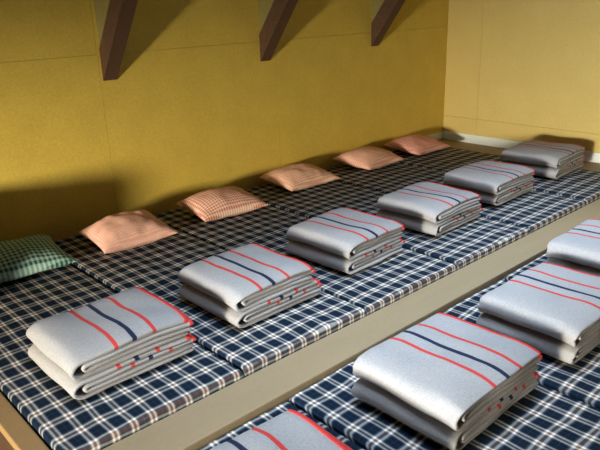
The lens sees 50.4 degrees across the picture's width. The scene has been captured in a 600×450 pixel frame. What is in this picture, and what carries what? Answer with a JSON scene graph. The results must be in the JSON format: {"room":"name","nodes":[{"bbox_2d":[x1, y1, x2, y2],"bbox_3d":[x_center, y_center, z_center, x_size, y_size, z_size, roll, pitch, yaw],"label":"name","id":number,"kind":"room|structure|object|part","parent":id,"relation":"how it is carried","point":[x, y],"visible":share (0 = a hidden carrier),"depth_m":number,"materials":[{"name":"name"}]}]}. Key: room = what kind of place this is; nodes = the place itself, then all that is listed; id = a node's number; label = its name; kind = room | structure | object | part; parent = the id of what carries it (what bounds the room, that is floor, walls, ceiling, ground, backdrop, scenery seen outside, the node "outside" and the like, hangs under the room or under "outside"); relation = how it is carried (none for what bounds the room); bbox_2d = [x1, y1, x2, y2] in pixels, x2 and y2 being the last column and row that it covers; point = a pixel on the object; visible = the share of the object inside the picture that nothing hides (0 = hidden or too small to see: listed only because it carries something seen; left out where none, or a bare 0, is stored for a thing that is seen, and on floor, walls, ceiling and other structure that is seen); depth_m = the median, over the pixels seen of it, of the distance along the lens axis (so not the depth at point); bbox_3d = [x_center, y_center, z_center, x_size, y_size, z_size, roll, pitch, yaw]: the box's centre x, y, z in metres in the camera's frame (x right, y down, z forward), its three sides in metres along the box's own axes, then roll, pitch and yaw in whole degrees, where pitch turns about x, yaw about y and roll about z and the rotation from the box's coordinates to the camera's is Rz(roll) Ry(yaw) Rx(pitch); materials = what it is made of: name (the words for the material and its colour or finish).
{"room":"hut dormitory","nodes":[
{"label":"hut dormitory","id":0,"kind":"room"},
{"bbox_2d":[0,0,448,241],"bbox_3d":[-1.492,-0.926,3.519,7.930,3.100,0.100,-19,25,-39],"label":"wall","id":1,"kind":"structure","parent":0,"point":[192,107],"depth_m":4.21,"materials":[{"name":"yellow paint"}]},
{"bbox_2d":[94,0,137,80],"bbox_3d":[-0.708,-1.527,3.066,0.096,1.717,1.329,-19,25,-39],"label":"strut","id":2,"kind":"object","parent":1,"relation":"attached to","point":[114,18],"visible":1,"depth_m":3.60,"materials":[{"name":"brown wood"}]},
{"bbox_3d":[-0.775,-1.623,3.065,0.032,1.530,1.196,-19,25,-39],"label":"web panel","id":3,"kind":"part","parent":2,"relation":"part of","materials":[{"name":"brown wood"}]},
{"bbox_2d":[258,0,297,60],"bbox_3d":[0.179,-1.831,3.831,0.097,1.702,1.329,-19,25,-39],"label":"strut","id":4,"kind":"object","parent":1,"relation":"attached to","point":[274,15],"visible":1,"depth_m":4.39,"materials":[{"name":"brown wood"}]},
{"bbox_3d":[0.108,-1.929,3.834,0.032,1.515,1.184,-19,25,-39],"label":"web panel","id":5,"kind":"part","parent":4,"relation":"part of","materials":[{"name":"brown wood"}]},
{"bbox_2d":[371,0,405,45],"bbox_3d":[1.051,-2.146,4.577,0.096,1.700,1.329,-19,25,-39],"label":"strut","id":6,"kind":"object","parent":1,"relation":"attached to","point":[384,12],"visible":1,"depth_m":5.15,"materials":[{"name":"brown wood"}]},
{"bbox_3d":[0.973,-2.236,4.591,0.032,1.490,1.165,-19,25,-39],"label":"web panel","id":7,"kind":"part","parent":6,"relation":"part of","materials":[{"name":"brown wood"}]},
{"bbox_2d":[427,132,442,139],"bbox_3d":[1.295,-0.848,6.174,0.286,0.072,0.014,-19,25,-39],"label":"baseboard","id":8,"kind":"structure","parent":1,"relation":"attached to","point":[439,135],"depth_m":6.20,"materials":[{"name":"paint"}]},
{"bbox_2d":[443,0,599,163],"bbox_3d":[3.359,-1.234,3.965,0.100,3.100,5.730,-19,25,-39],"label":"wall","id":9,"kind":"structure","parent":0,"point":[517,70],"depth_m":5.49,"materials":[{"name":"yellow paint"}]},
{"bbox_2d":[442,130,599,162],"bbox_3d":[3.347,-0.247,4.271,0.014,0.082,5.730,-19,25,-39],"label":"baseboard","id":10,"kind":"structure","parent":9,"relation":"attached to","point":[589,156],"depth_m":5.90,"materials":[{"name":"white paint"}]},
{"bbox_3d":[0.498,1.240,1.978,8.030,0.080,5.930,-19,25,-39],"label":"floor","id":11,"kind":"structure","parent":0,"visible":0},
{"bbox_2d":[0,139,599,449],"bbox_3d":[1.069,0.424,3.401,4.761,0.482,4.148,-19,25,-39],"label":"platform","id":12,"kind":"object","parent":11,"relation":"on","point":[208,419],"visible":0.24,"depth_m":2.49,"materials":[{"name":"brown wood"}]},
{"bbox_3d":[-0.648,0.923,1.890,0.059,0.244,4.146,-19,25,-39],"label":"panel","id":13,"kind":"part","parent":12,"relation":"part of","materials":[{"name":"brown wood"}]},
{"bbox_3d":[-0.656,0.791,1.839,0.071,0.037,4.146,-19,25,-39],"label":"edge rail","id":14,"kind":"part","parent":12,"relation":"part of","materials":[{"name":"brown wood"}]},
{"bbox_2d":[0,264,243,449],"bbox_3d":[-1.117,0.480,2.867,0.697,0.143,1.919,-19,25,-39],"label":"mattress","id":15,"kind":"object","parent":12,"relation":"on","point":[98,421],"visible":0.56,"depth_m":2.34,"materials":[{"name":"blue fabric"}]},
{"bbox_2d":[0,235,76,282],"bbox_3d":[-1.489,0.168,3.316,0.520,0.140,0.380,-17,24,-37],"label":"pillow","id":16,"kind":"object","parent":15,"relation":"on","point":[25,256],"visible":1,"depth_m":3.27,"materials":[{"name":"green fabric"}]},
{"bbox_2d":[28,332,196,399],"bbox_3d":[-0.730,0.472,2.485,0.517,0.082,0.409,-19,26,-40],"label":"folded blanket","id":17,"kind":"object","parent":15,"relation":"on","point":[84,388],"visible":0.38,"depth_m":2.33,"materials":[{"name":"grey fabric"}]},
{"bbox_2d":[26,287,193,380],"bbox_3d":[-0.734,0.394,2.459,0.505,0.095,0.411,-18,25,-39],"label":"folded blanket","id":18,"kind":"object","parent":17,"relation":"on","point":[85,341],"visible":1,"depth_m":2.37,"materials":[{"name":"grey fabric"}]},
{"bbox_2d":[54,227,365,377],"bbox_3d":[-0.605,0.305,3.308,0.689,0.149,1.918,-19,25,-39],"label":"mattress","id":19,"kind":"object","parent":12,"relation":"on","point":[154,267],"visible":0.48,"depth_m":2.87,"materials":[{"name":"blue fabric"}]},
{"bbox_2d":[78,209,177,253],"bbox_3d":[-0.993,0.016,3.678,0.460,0.158,0.330,-18,25,-38],"label":"pillow","id":20,"kind":"object","parent":19,"relation":"on","point":[126,230],"visible":1,"depth_m":3.59,"materials":[{"name":"pink fabric"}]},
{"bbox_2d":[180,277,321,327],"bbox_3d":[-0.226,0.293,2.939,0.510,0.082,0.445,-19,26,-40],"label":"folded blanket","id":21,"kind":"object","parent":19,"relation":"on","point":[266,309],"visible":0.36,"depth_m":2.77,"materials":[{"name":"grey fabric"}]},
{"bbox_2d":[178,243,315,311],"bbox_3d":[-0.242,0.219,2.901,0.464,0.093,0.445,-19,25,-40],"label":"folded blanket","id":22,"kind":"object","parent":21,"relation":"on","point":[245,277],"visible":1,"depth_m":2.81,"materials":[{"name":"grey fabric"}]},
{"bbox_2d":[199,401,363,449],"bbox_3d":[0.362,0.981,1.381,0.736,0.098,1.997,-19,25,-39],"label":"mattress","id":23,"kind":"object","parent":12,"relation":"on","point":[285,406],"visible":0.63,"depth_m":2.14,"materials":[{"name":"blue fabric"}]},
{"bbox_3d":[-0.075,0.775,1.709,0.509,0.083,0.430,-17,24,-37],"label":"folded blanket","id":24,"kind":"object","parent":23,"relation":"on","visible":0},
{"bbox_2d":[209,409,352,449],"bbox_3d":[-0.075,0.697,1.685,0.514,0.096,0.425,-17,24,-37],"label":"folded blanket","id":25,"kind":"object","parent":24,"relation":"on","point":[291,429],"visible":1,"depth_m":1.82,"materials":[{"name":"grey fabric"}]},
{"bbox_2d":[154,205,457,315],"bbox_3d":[-0.093,0.136,3.752,0.700,0.145,1.918,-19,25,-39],"label":"mattress","id":26,"kind":"object","parent":12,"relation":"on","point":[377,286],"visible":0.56,"depth_m":3.34,"materials":[{"name":"blue fabric"}]},
{"bbox_2d":[176,186,268,221],"bbox_3d":[-0.507,-0.159,4.152,0.490,0.146,0.360,-17,24,-36],"label":"pillow","id":27,"kind":"object","parent":26,"relation":"on","point":[213,204],"visible":1,"depth_m":4.06,"materials":[{"name":"pink fabric"}]},
{"bbox_2d":[286,238,404,273],"bbox_3d":[0.246,0.108,3.431,0.456,0.084,0.483,17,27,42],"label":"folded blanket","id":28,"kind":"object","parent":26,"relation":"on","point":[309,252],"visible":0.52,"depth_m":3.27,"materials":[{"name":"grey fabric"}]},
{"bbox_2d":[286,207,404,259],"bbox_3d":[0.243,0.029,3.402,0.450,0.094,0.474,17,26,42],"label":"folded blanket","id":29,"kind":"object","parent":28,"relation":"on","point":[349,233],"visible":1,"depth_m":3.31,"materials":[{"name":"grey fabric"}]},
{"bbox_2d":[245,180,530,269],"bbox_3d":[0.440,-0.045,4.212,0.746,0.149,1.919,-19,25,-39],"label":"mattress","id":30,"kind":"object","parent":12,"relation":"on","point":[463,245],"visible":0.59,"depth_m":3.83,"materials":[{"name":"blue fabric"}]},
{"bbox_2d":[259,163,339,190],"bbox_3d":[-0.002,-0.374,4.731,0.480,0.138,0.380,-18,25,-38],"label":"pillow","id":31,"kind":"object","parent":30,"relation":"on","point":[293,177],"visible":1,"depth_m":4.63,"materials":[{"name":"pink fabric"}]},
{"bbox_2d":[376,206,482,235],"bbox_3d":[0.790,-0.074,3.889,0.436,0.081,0.511,17,27,42],"label":"folded blanket","id":32,"kind":"object","parent":30,"relation":"on","point":[410,222],"visible":0.4,"depth_m":3.71,"materials":[{"name":"grey fabric"}]},
{"bbox_2d":[375,182,481,223],"bbox_3d":[0.778,-0.149,3.852,0.495,0.096,0.438,-19,26,-41],"label":"folded blanket","id":33,"kind":"object","parent":32,"relation":"on","point":[436,203],"visible":1,"depth_m":3.75,"materials":[{"name":"grey fabric"}]},
{"bbox_2d":[288,360,599,449],"bbox_3d":[0.897,0.799,1.842,0.716,0.103,1.998,-19,25,-39],"label":"mattress","id":34,"kind":"object","parent":12,"relation":"on","point":[545,418],"visible":0.51,"depth_m":2.13,"materials":[{"name":"blue fabric"}]},
{"bbox_2d":[351,372,539,449],"bbox_3d":[0.517,0.559,2.255,0.538,0.083,0.434,-19,26,-40],"label":"folded blanket","id":35,"kind":"object","parent":34,"relation":"on","point":[364,390],"visible":0.38,"depth_m":2.08,"materials":[{"name":"grey fabric"}]},
{"bbox_2d":[353,312,542,430],"bbox_3d":[0.516,0.480,2.228,0.531,0.094,0.440,-18,25,-39],"label":"folded blanket","id":36,"kind":"object","parent":35,"relation":"on","point":[451,369],"visible":1,"depth_m":2.14,"materials":[{"name":"grey fabric"}]},
{"bbox_2d":[324,163,586,232],"bbox_3d":[0.986,-0.226,4.686,0.736,0.144,1.918,-19,25,-39],"label":"mattress","id":37,"kind":"object","parent":12,"relation":"on","point":[534,210],"visible":0.47,"depth_m":4.33,"materials":[{"name":"blue fabric"}]},
{"bbox_2d":[333,146,403,169],"bbox_3d":[0.562,-0.562,5.220,0.390,0.135,0.460,16,26,41],"label":"pillow","id":38,"kind":"object","parent":37,"relation":"on","point":[365,157],"visible":1,"depth_m":5.12,"materials":[{"name":"fabric"}]},
{"bbox_2d":[445,180,533,205],"bbox_3d":[1.298,-0.262,4.388,0.527,0.084,0.413,-19,26,-41],"label":"folded blanket","id":39,"kind":"object","parent":37,"relation":"on","point":[489,198],"visible":0.3,"depth_m":4.20,"materials":[{"name":"grey fabric"}]},
{"bbox_2d":[443,160,534,194],"bbox_3d":[1.295,-0.337,4.354,0.530,0.093,0.412,-19,26,-41],"label":"folded blanket","id":40,"kind":"object","parent":39,"relation":"on","point":[494,177],"visible":1,"depth_m":4.25,"materials":[{"name":"grey fabric"}]},
{"bbox_2d":[390,147,599,204],"bbox_3d":[1.536,-0.412,5.161,0.755,0.148,1.918,-19,25,-39],"label":"mattress","id":41,"kind":"object","parent":12,"relation":"on","point":[581,184],"visible":0.44,"depth_m":4.91,"materials":[{"name":"blue fabric"}]},
{"bbox_2d":[384,134,449,154],"bbox_3d":[1.032,-0.723,5.639,0.460,0.134,0.400,-19,26,-40],"label":"pillow","id":42,"kind":"object","parent":41,"relation":"on","point":[417,144],"visible":1,"depth_m":5.54,"materials":[{"name":"fabric"}]},
{"bbox_2d":[502,157,584,178],"bbox_3d":[1.882,-0.481,4.953,0.456,0.083,0.548,16,26,41],"label":"folded blanket","id":43,"kind":"object","parent":41,"relation":"on","point":[540,170],"visible":0.32,"depth_m":4.73,"materials":[{"name":"grey fabric"}]},
{"bbox_2d":[500,140,584,168],"bbox_3d":[1.879,-0.558,4.924,0.453,0.092,0.542,16,26,41],"label":"folded blanket","id":44,"kind":"object","parent":43,"relation":"on","point":[537,152],"visible":1,"depth_m":4.81,"materials":[{"name":"grey fabric"}]},
{"bbox_2d":[443,279,599,408],"bbox_3d":[1.433,0.622,2.307,0.735,0.098,1.997,-19,25,-39],"label":"mattress","id":45,"kind":"object","parent":12,"relation":"on","point":[580,380],"visible":0.21,"depth_m":2.41,"materials":[{"name":"blue fabric"}]},
{"bbox_2d":[476,312,599,363],"bbox_3d":[1.085,0.387,2.712,0.574,0.081,0.427,-19,26,-40],"label":"folded blanket","id":46,"kind":"object","parent":45,"relation":"on","point":[551,346],"visible":0.34,"depth_m":2.50,"materials":[{"name":"grey fabric"}]},
{"bbox_2d":[477,262,599,346],"bbox_3d":[1.088,0.310,2.682,0.568,0.092,0.427,-18,25,-39],"label":"folded blanket","id":47,"kind":"object","parent":46,"relation":"on","point":[562,303],"visible":1,"depth_m":2.58,"materials":[{"name":"grey fabric"}]},
{"bbox_2d":[504,254,548,280],"bbox_3d":[1.975,0.438,2.775,0.735,0.102,1.997,-19,25,-39],"label":"mattress","id":48,"kind":"object","parent":12,"relation":"on","point":[543,258],"visible":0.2,"depth_m":3.33,"materials":[{"name":"blue fabric"}]},
{"bbox_2d":[546,257,599,275],"bbox_3d":[1.566,0.179,3.244,0.546,0.082,0.434,-20,26,-41],"label":"folded blanket","id":49,"kind":"object","parent":48,"relation":"on","point":[572,265],"visible":0.32,"depth_m":3.12,"materials":[{"name":"grey fabric"}]},
{"bbox_2d":[546,219,599,268],"bbox_3d":[1.563,0.103,3.215,0.431,0.097,0.550,17,27,42],"label":"folded blanket","id":50,"kind":"object","parent":49,"relation":"on","point":[581,244],"visible":1,"depth_m":3.14,"materials":[{"name":"grey fabric"}]}
]}

